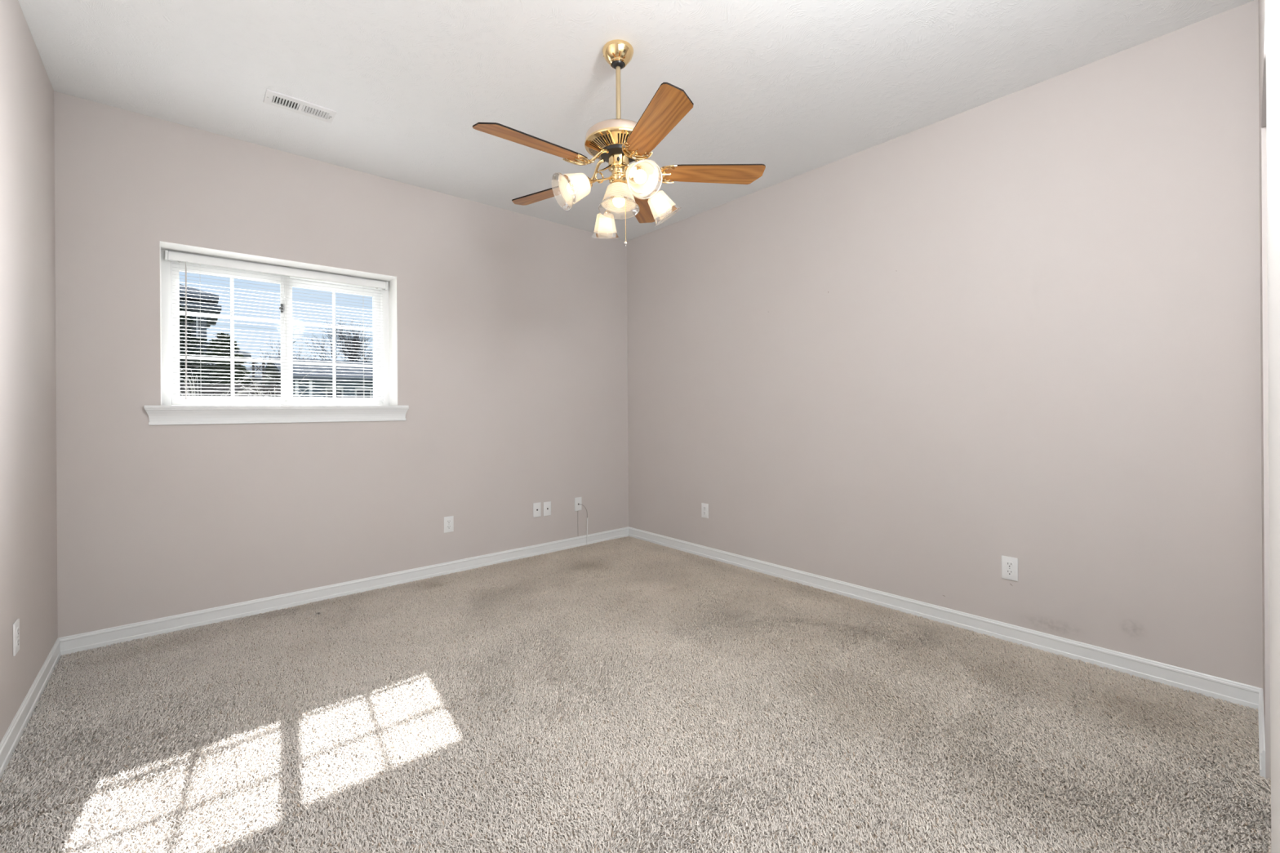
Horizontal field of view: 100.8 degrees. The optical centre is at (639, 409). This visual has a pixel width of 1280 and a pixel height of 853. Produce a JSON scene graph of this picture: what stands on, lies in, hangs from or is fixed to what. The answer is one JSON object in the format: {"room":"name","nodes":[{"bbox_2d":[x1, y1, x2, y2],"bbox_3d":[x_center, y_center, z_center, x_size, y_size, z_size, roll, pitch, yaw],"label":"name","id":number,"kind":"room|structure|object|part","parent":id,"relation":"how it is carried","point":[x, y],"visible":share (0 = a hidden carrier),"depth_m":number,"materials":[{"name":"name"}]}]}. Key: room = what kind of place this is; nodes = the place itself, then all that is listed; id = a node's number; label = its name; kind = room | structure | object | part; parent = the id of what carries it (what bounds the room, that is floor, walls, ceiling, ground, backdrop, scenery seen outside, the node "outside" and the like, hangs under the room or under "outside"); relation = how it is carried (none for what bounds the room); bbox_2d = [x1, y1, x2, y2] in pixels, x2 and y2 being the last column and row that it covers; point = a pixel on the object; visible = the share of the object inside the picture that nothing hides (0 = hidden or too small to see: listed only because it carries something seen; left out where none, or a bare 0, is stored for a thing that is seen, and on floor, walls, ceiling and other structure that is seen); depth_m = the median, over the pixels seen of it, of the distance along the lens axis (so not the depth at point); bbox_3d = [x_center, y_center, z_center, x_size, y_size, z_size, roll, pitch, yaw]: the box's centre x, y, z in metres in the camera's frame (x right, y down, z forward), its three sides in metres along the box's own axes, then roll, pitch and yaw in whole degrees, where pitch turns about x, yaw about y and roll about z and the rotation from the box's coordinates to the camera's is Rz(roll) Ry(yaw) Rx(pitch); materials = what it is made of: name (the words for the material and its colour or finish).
{"room":"empty bedroom","nodes":[
{"label":"empty bedroom","id":0,"kind":"room"},
{"bbox_2d":[0,0,57,742],"bbox_3d":[-1.051,-0.135,0.420,0.120,2.850,5.600,0,0,-41],"label":"wall","id":1,"kind":"structure","parent":0,"point":[28,378],"depth_m":2.07,"materials":[{"name":"paint"}]},
{"bbox_2d":[13,618,19,656],"bbox_3d":[-2.261,0.826,1.923,0.008,0.115,0.070,0,0,-41],"label":"power outlet","id":2,"kind":"object","parent":1,"relation":"attached to","point":[16,624],"visible":1,"depth_m":1.91,"materials":[{"name":"white plastic"}]},
{"bbox_2d":[16,626,19,635],"bbox_3d":[-2.260,0.807,1.924,0.003,0.028,0.034,0,0,-41],"label":"receptacle","id":3,"kind":"object","parent":2,"relation":"attached to","point":[17,628],"depth_m":1.92,"materials":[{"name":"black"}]},
{"bbox_2d":[16,637,19,647],"bbox_3d":[-2.259,0.846,1.924,0.003,0.028,0.034,0,0,-41],"label":"receptacle","id":4,"kind":"object","parent":2,"relation":"attached to","point":[17,638],"depth_m":1.92,"materials":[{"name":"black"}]},
{"bbox_2d":[0,638,61,780],"bbox_3d":[-1.572,1.148,1.133,0.012,0.089,3.829,0,0,-41],"label":"baseboard","id":5,"kind":"structure","parent":1,"relation":"attached to","point":[14,733],"depth_m":2.02,"materials":[{"name":"white paint"}]},
{"bbox_2d":[53,91,628,637],"bbox_3d":[-1.575,-0.132,3.869,4.205,2.850,0.300,0,0,-41],"label":"wall","id":6,"kind":"structure","parent":0,"point":[513,340],"depth_m":3.30,"materials":[{"name":"paint"}]},
{"bbox_2d":[160,249,389,405],"bbox_3d":[-2.264,-0.462,3.399,1.197,0.876,0.111,0,0,-41],"label":"window","id":7,"kind":"structure","parent":6,"relation":"in","point":[167,288],"depth_m":3.33,"materials":[{"name":"white plastic"}]},
{"bbox_3d":[-2.462,-0.447,3.200,0.553,0.793,0.030,0,0,-41],"label":"sash","id":8,"kind":"part","parent":7,"relation":"part of","materials":[{"name":"white plastic"}]},
{"bbox_2d":[179,277,280,396],"bbox_3d":[-2.460,-0.437,3.200,0.484,0.717,0.008,0,0,-41],"label":"grille","id":9,"kind":"object","parent":7,"relation":"attached to","point":[232,317],"depth_m":3.20,"materials":[{"name":"white plastic"}]},
{"bbox_2d":[164,249,387,401],"bbox_3d":[-2.208,-0.471,3.337,1.162,0.838,0.052,0,0,-41],"label":"mini blind","id":10,"kind":"object","parent":7,"relation":"attached to","point":[169,255],"visible":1,"depth_m":3.27,"materials":[{"name":"white plastic"}]},
{"bbox_3d":[-2.535,-0.445,3.057,0.016,0.789,0.016,0,0,5],"label":"ladder cord","id":11,"kind":"part","parent":10,"relation":"part of","materials":[{"name":"white fabric"}]},
{"bbox_3d":[-2.210,-0.065,3.341,1.102,0.019,0.023,0,0,-41],"label":"rail","id":12,"kind":"part","parent":10,"relation":"part of","materials":[{"name":"white plastic"}]},
{"bbox_3d":[-2.222,-0.447,3.328,0.016,0.789,0.016,0,0,5],"label":"ladder cord","id":13,"kind":"part","parent":10,"relation":"part of","materials":[{"name":"white fabric"}]},
{"bbox_3d":[-1.887,-0.450,3.618,0.016,0.789,0.016,0,0,5],"label":"ladder cord","id":14,"kind":"part","parent":10,"relation":"part of","materials":[{"name":"white fabric"}]},
{"bbox_2d":[292,291,373,397],"bbox_3d":[-2.065,-0.440,3.585,0.485,0.717,0.008,0,0,-41],"label":"grille","id":15,"kind":"object","parent":7,"relation":"attached to","point":[358,293],"depth_m":3.58,"materials":[{"name":"white plastic"}]},
{"bbox_3d":[-2.066,-0.450,3.593,0.560,0.793,0.042,0,0,-41],"label":"sash","id":16,"kind":"part","parent":7,"relation":"part of","materials":[{"name":"white plastic"}]},
{"bbox_2d":[143,405,408,425],"bbox_3d":[-2.090,0.028,3.202,1.325,0.104,0.034,0,0,-41],"label":"window sill","id":17,"kind":"structure","parent":6,"relation":"attached to","point":[157,415],"depth_m":3.12,"materials":[{"name":"white paint"}]},
{"bbox_2d":[159,240,397,405],"bbox_3d":[-2.166,-0.460,3.286,1.197,0.880,0.191,0,0,-41],"label":"trim","id":18,"kind":"structure","parent":6,"relation":"attached to","point":[393,319],"depth_m":3.40,"materials":[{"name":"white paint"}]},
{"bbox_2d":[57,526,628,655],"bbox_3d":[-1.464,1.147,3.751,3.605,0.089,0.012,0,0,-41],"label":"baseboard","id":19,"kind":"structure","parent":6,"relation":"attached to","point":[91,640],"depth_m":3.23,"materials":[{"name":"white paint"}]},
{"bbox_2d":[444,515,453,533],"bbox_3d":[-1.381,0.830,3.828,0.070,0.115,0.008,0,0,-41],"label":"power outlet","id":20,"kind":"object","parent":6,"relation":"attached to","point":[448,521],"visible":1,"depth_m":3.83,"materials":[{"name":"white plastic"}]},
{"bbox_2d":[533,502,541,517],"bbox_3d":[-0.835,0.815,4.301,0.070,0.115,0.008,0,0,-41],"label":"wall jack","id":21,"kind":"object","parent":6,"relation":"attached to","point":[536,506],"visible":1,"depth_m":4.30,"materials":[{"name":"white plastic"}]},
{"bbox_2d":[543,501,551,515],"bbox_3d":[-0.761,0.818,4.361,0.070,0.115,0.014,0,0,-41],"label":"wall jack","id":22,"kind":"object","parent":6,"relation":"attached to","point":[547,505],"visible":1,"depth_m":4.36,"materials":[{"name":"white plastic"}]},
{"bbox_2d":[574,497,582,511],"bbox_3d":[-0.530,0.816,4.562,0.070,0.115,0.014,0,0,-41],"label":"wall jack","id":23,"kind":"object","parent":6,"relation":"attached to","point":[578,500],"visible":1,"depth_m":4.56,"materials":[{"name":"white plastic"}]},
{"bbox_2d":[578,503,587,545],"bbox_3d":[-0.487,0.997,4.569,0.084,0.368,0.031,0,0,-34],"label":"cable","id":24,"kind":"object","parent":23,"relation":"attached to","point":[579,504],"visible":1,"depth_m":4.59,"materials":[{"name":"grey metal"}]},
{"bbox_2d":[0,542,1271,852],"bbox_3d":[-0.181,1.234,2.271,3.805,0.100,3.969,0,0,-41],"label":"floor","id":25,"kind":"structure","parent":0,"point":[557,708],"depth_m":1.76,"materials":[{"name":"beige carpet"}]},
{"bbox_2d":[0,536,1271,852],"bbox_3d":[-0.099,1.175,2.175,3.603,0.016,4.188,0,0,-41],"label":"carpet","id":26,"kind":"object","parent":25,"relation":"on","point":[609,549],"visible":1,"depth_m":1.93,"materials":[{"name":"beige carpet"}]},
{"bbox_2d":[17,0,1253,240],"bbox_3d":[0.340,-1.619,1.647,3.845,0.100,5.620,0,0,-41],"label":"ceiling","id":27,"kind":"structure","parent":0,"point":[793,88],"depth_m":2.43,"materials":[{"name":"white paint"}]},
{"bbox_2d":[263,88,337,123],"bbox_3d":[-1.740,-1.548,2.718,0.300,0.014,0.140,0,0,-41],"label":"ceiling vent","id":28,"kind":"object","parent":27,"relation":"in","point":[273,98],"visible":1,"depth_m":2.71,"materials":[{"name":"white metal"}]},
{"bbox_2d":[472,39,765,246],"bbox_3d":[-0.131,-1.142,2.289,1.185,0.846,1.218,0,0,-41],"label":"ceiling fan","id":29,"kind":"object","parent":27,"relation":"hanging from","point":[618,142],"visible":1,"depth_m":2.22,"materials":[{"name":"brown wood"}]},
{"bbox_3d":[-0.405,-1.031,2.053,0.459,0.006,0.134,0,12,-39],"label":"blade","id":30,"kind":"part","parent":29,"relation":"part of","materials":[{"name":"brown wood"}]},
{"bbox_3d":[-0.431,-1.031,2.526,0.459,0.006,0.134,0,12,33],"label":"blade","id":31,"kind":"part","parent":29,"relation":"part of","materials":[{"name":"brown wood"}]},
{"bbox_3d":[-0.261,-0.904,2.154,0.074,0.052,0.052,-32,15,-26],"label":"bulb","id":32,"kind":"part","parent":29,"relation":"part of","materials":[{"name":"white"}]},
{"bbox_3d":[-0.266,-0.901,2.151,0.124,0.147,0.147,-32,15,-26],"label":"lamp shade","id":33,"kind":"part","parent":29,"relation":"part of","materials":[{"name":"white glass"}]},
{"bbox_3d":[-0.159,-0.996,2.233,0.017,0.120,0.133,0,0,44],"label":"light arm","id":34,"kind":"part","parent":29,"relation":"part of","materials":[{"name":"gold metal"}]},
{"bbox_3d":[-0.174,-0.922,2.650,0.142,0.119,0.142,0,23,-4],"label":"lamp shade","id":35,"kind":"part","parent":29,"relation":"part of","materials":[{"name":"white glass"}]},
{"bbox_3d":[-0.092,-1.126,2.307,0.276,0.024,0.276,0,0,-41],"label":"vent plate","id":36,"kind":"part","parent":29,"relation":"part of","materials":[{"name":"gold metal"}]},
{"bbox_3d":[-0.091,-0.919,2.302,0.180,0.107,0.180,0,-7,9],"label":"lamp shade","id":37,"kind":"part","parent":29,"relation":"part of","materials":[{"name":"white glass"}]},
{"bbox_3d":[-0.091,-0.916,2.302,0.054,0.077,0.054,0,-7,9],"label":"bulb","id":38,"kind":"part","parent":29,"relation":"part of","materials":[{"name":"white glass"}]},
{"bbox_3d":[-0.055,-1.000,2.195,0.010,0.113,0.168,0,0,-18],"label":"light arm","id":39,"kind":"part","parent":29,"relation":"part of","materials":[{"name":"gold metal"}]},
{"bbox_3d":[-0.064,-0.866,2.337,0.004,0.255,0.004,0,0,27],"label":"pull chain","id":40,"kind":"part","parent":29,"relation":"part of","materials":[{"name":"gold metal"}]},
{"bbox_3d":[-0.003,-0.907,2.060,0.052,0.052,0.074,0,33,-23],"label":"bulb","id":41,"kind":"part","parent":29,"relation":"part of","materials":[{"name":"white glass"}]},
{"bbox_3d":[-0.001,-0.904,2.055,0.144,0.144,0.121,0,33,-23],"label":"lamp shade","id":42,"kind":"part","parent":29,"relation":"part of","materials":[{"name":"white glass"}]},
{"bbox_3d":[0.012,-1.034,2.697,0.134,0.006,0.459,-13,-3,15],"label":"blade","id":43,"kind":"part","parent":29,"relation":"part of","materials":[{"name":"brown wood"}]},
{"bbox_3d":[0.053,-1.034,1.931,0.134,0.006,0.459,12,-5,-21],"label":"blade","id":44,"kind":"part","parent":29,"relation":"part of","materials":[{"name":"brown wood"}]},
{"bbox_3d":[0.095,-0.916,2.383,0.142,0.119,0.142,-37,11,-15],"label":"lamp shade","id":45,"kind":"part","parent":29,"relation":"part of","materials":[{"name":"white glass"}]},
{"bbox_3d":[0.311,-1.036,2.329,0.459,0.006,0.134,0,-12,-3],"label":"blade","id":46,"kind":"part","parent":29,"relation":"part of","materials":[{"name":"brown wood"}]},
{"bbox_2d":[626,0,1262,688],"bbox_3d":[1.764,-0.154,2.859,0.120,2.850,5.600,0,0,-41],"label":"wall","id":47,"kind":"structure","parent":0,"point":[1056,371],"depth_m":2.67,"materials":[{"name":"paint"}]},
{"bbox_2d":[701,502,708,518],"bbox_3d":[0.515,0.805,4.210,0.008,0.115,0.070,0,0,-41],"label":"power outlet","id":48,"kind":"object","parent":47,"relation":"attached to","point":[704,507],"visible":1,"depth_m":4.21,"materials":[{"name":"white plastic"}]},
{"bbox_2d":[628,526,1262,710],"bbox_3d":[1.143,1.129,3.485,0.012,0.089,3.829,0,0,-41],"label":"baseboard","id":49,"kind":"structure","parent":47,"relation":"attached to","point":[1234,692],"depth_m":2.67,"materials":[{"name":"white paint"}]},
{"bbox_2d":[1001,555,1017,581],"bbox_3d":[1.857,0.799,2.661,0.008,0.115,0.070,0,0,-41],"label":"power outlet","id":50,"kind":"object","parent":47,"relation":"attached to","point":[1009,564],"visible":1,"depth_m":2.66,"materials":[{"name":"white plastic"}]},
{"bbox_2d":[1005,561,1013,568],"bbox_3d":[1.855,0.779,2.660,0.003,0.028,0.034,0,0,-41],"label":"receptacle","id":51,"kind":"object","parent":50,"relation":"attached to","point":[1008,564],"depth_m":2.66,"materials":[{"name":"white plastic"}]},
{"bbox_2d":[1005,568,1013,575],"bbox_3d":[1.855,0.818,2.660,0.003,0.028,0.034,0,0,-41],"label":"receptacle","id":52,"kind":"object","parent":50,"relation":"attached to","point":[1008,571],"depth_m":2.66,"materials":[{"name":"white plastic"}]},
{"bbox_2d":[1257,0,1271,781],"bbox_3d":[1.071,-0.149,0.815,3.605,2.850,0.125,0,0,-41],"label":"wall","id":53,"kind":"structure","parent":0,"point":[1262,23],"depth_m":1.67,"materials":[{"name":"paint"}]},
{"bbox_2d":[1257,688,1265,777],"bbox_3d":[2.184,1.123,1.862,0.564,0.089,0.012,0,0,-41],"label":"baseboard","id":54,"kind":"structure","parent":53,"relation":"attached to","point":[1260,707],"depth_m":1.78,"materials":[{"name":"white paint"}]},
{"bbox_2d":[1265,0,1279,852],"bbox_3d":[0.999,-0.196,0.836,0.794,2.744,0.001,0,0,-41],"label":"trim","id":55,"kind":"structure","parent":53,"relation":"attached to","point":[1272,7],"depth_m":0.82,"materials":[{"name":"white paint"}]},
{"label":"outside","id":56,"kind":"structure","parent":0,"visible":0},
{"bbox_3d":[-27.970,1.864,40.926,85.000,0.094,89.100,0,0,-41],"label":"lawn","id":57,"kind":"structure","parent":56,"visible":0},
{"bbox_2d":[179,304,215,395],"bbox_3d":[-8.851,-0.249,9.692,2.215,3.867,2.386,0,0,-15],"label":"conifer","id":58,"kind":"object","parent":57,"relation":"on","point":[189,347],"visible":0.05,"depth_m":9.81,"materials":[{"name":"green plant"}]},
{"bbox_2d":[179,284,251,370],"bbox_3d":[-14.539,-1.229,13.286,7.140,5.900,7.500,0,0,-41],"label":"house","id":59,"kind":"structure","parent":57,"relation":"on","point":[210,320],"depth_m":13.47,"materials":[{"name":"grey"}]},
{"bbox_3d":[-11.512,-1.890,13.536,0.270,1.000,0.030,0,0,-41],"label":"pane","id":60,"kind":"part","parent":59,"relation":"part of","materials":[{"name":"glass"}]},
{"bbox_2d":[195,332,252,395],"bbox_3d":[-9.422,-0.053,12.048,1.752,3.482,1.726,0,0,-1],"label":"conifer","id":61,"kind":"object","parent":57,"relation":"on","point":[226,343],"visible":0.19,"depth_m":11.84,"materials":[{"name":"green plant"}]},
{"bbox_2d":[179,369,279,396],"bbox_3d":[-5.941,0.542,7.231,2.048,2.243,2.094,0,0,-41],"label":"bare shrub","id":62,"kind":"object","parent":57,"relation":"on","point":[180,370],"visible":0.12,"depth_m":7.16,"materials":[{"name":"grey plant"}]},
{"bbox_2d":[179,383,280,396],"bbox_3d":[-8.833,0.607,8.037,5.673,2.150,0.110,0,0,-41],"label":"fence","id":63,"kind":"object","parent":57,"relation":"on","point":[225,388],"visible":0.12,"depth_m":9.35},
{"bbox_2d":[216,365,266,386],"bbox_3d":[-17.750,-0.168,25.447,5.400,3.820,4.900,0,0,-41],"label":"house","id":64,"kind":"structure","parent":57,"relation":"on","point":[258,371],"depth_m":23.48,"materials":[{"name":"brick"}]},
{"bbox_2d":[250,361,266,396],"bbox_3d":[-8.425,0.307,11.708,0.270,2.745,0.058,0,0,-41],"label":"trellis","id":65,"kind":"object","parent":57,"relation":"on","point":[263,363],"visible":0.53,"depth_m":11.70,"materials":[{"name":"white wood"}]},
{"bbox_3d":[-8.497,0.308,11.657,0.040,2.745,0.040,0,0,-41],"label":"post","id":66,"kind":"part","parent":65,"relation":"part of","materials":[{"name":"white wood"}]},
{"bbox_3d":[-8.361,0.307,11.774,0.040,2.745,0.040,0,0,-41],"label":"post","id":67,"kind":"part","parent":65,"relation":"part of","materials":[{"name":"white wood"}]},
{"bbox_2d":[213,369,344,397],"bbox_3d":[-5.621,0.522,8.066,2.062,2.278,2.021,0,0,-41],"label":"bare shrub","id":68,"kind":"object","parent":57,"relation":"on","point":[228,370],"visible":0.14,"depth_m":8.20,"materials":[{"name":"grey plant"}]},
{"bbox_2d":[245,331,316,365],"bbox_3d":[-24.490,-1.941,36.714,4.725,7.505,4.650,0,0,-41],"label":"bare tree","id":69,"kind":"object","parent":57,"relation":"on","point":[258,364],"visible":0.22,"depth_m":36.62,"materials":[{"name":"grey plant"}]},
{"bbox_2d":[258,356,373,397],"bbox_3d":[-9.593,-0.063,20.804,8.150,3.500,6.400,0,0,-41],"label":"house","id":70,"kind":"structure","parent":57,"relation":"on","point":[308,380],"depth_m":17.34,"materials":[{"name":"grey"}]},
{"bbox_3d":[-10.369,0.408,16.015,0.080,2.570,0.080,0,0,-41],"label":"porch post","id":71,"kind":"part","parent":70,"relation":"part of","materials":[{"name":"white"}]},
{"bbox_3d":[-10.097,0.406,16.250,0.080,2.570,0.080,0,0,-41],"label":"porch post","id":72,"kind":"part","parent":70,"relation":"part of","materials":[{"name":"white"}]},
{"bbox_3d":[-9.847,-0.336,17.086,0.400,0.650,0.030,0,0,-41],"label":"pane","id":73,"kind":"part","parent":70,"relation":"part of","materials":[{"name":"glass"}]},
{"bbox_3d":[-9.204,-0.340,17.643,0.400,0.650,0.030,0,0,-41],"label":"pane","id":74,"kind":"part","parent":70,"relation":"part of","materials":[{"name":"glass"}]},
{"bbox_2d":[293,314,373,361],"bbox_3d":[-12.543,-1.272,24.296,5.209,5.985,4.166,0,0,-1],"label":"bare tree","id":75,"kind":"object","parent":57,"relation":"on","point":[348,340],"visible":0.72,"depth_m":23.75,"materials":[{"name":"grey plant"}]}
]}

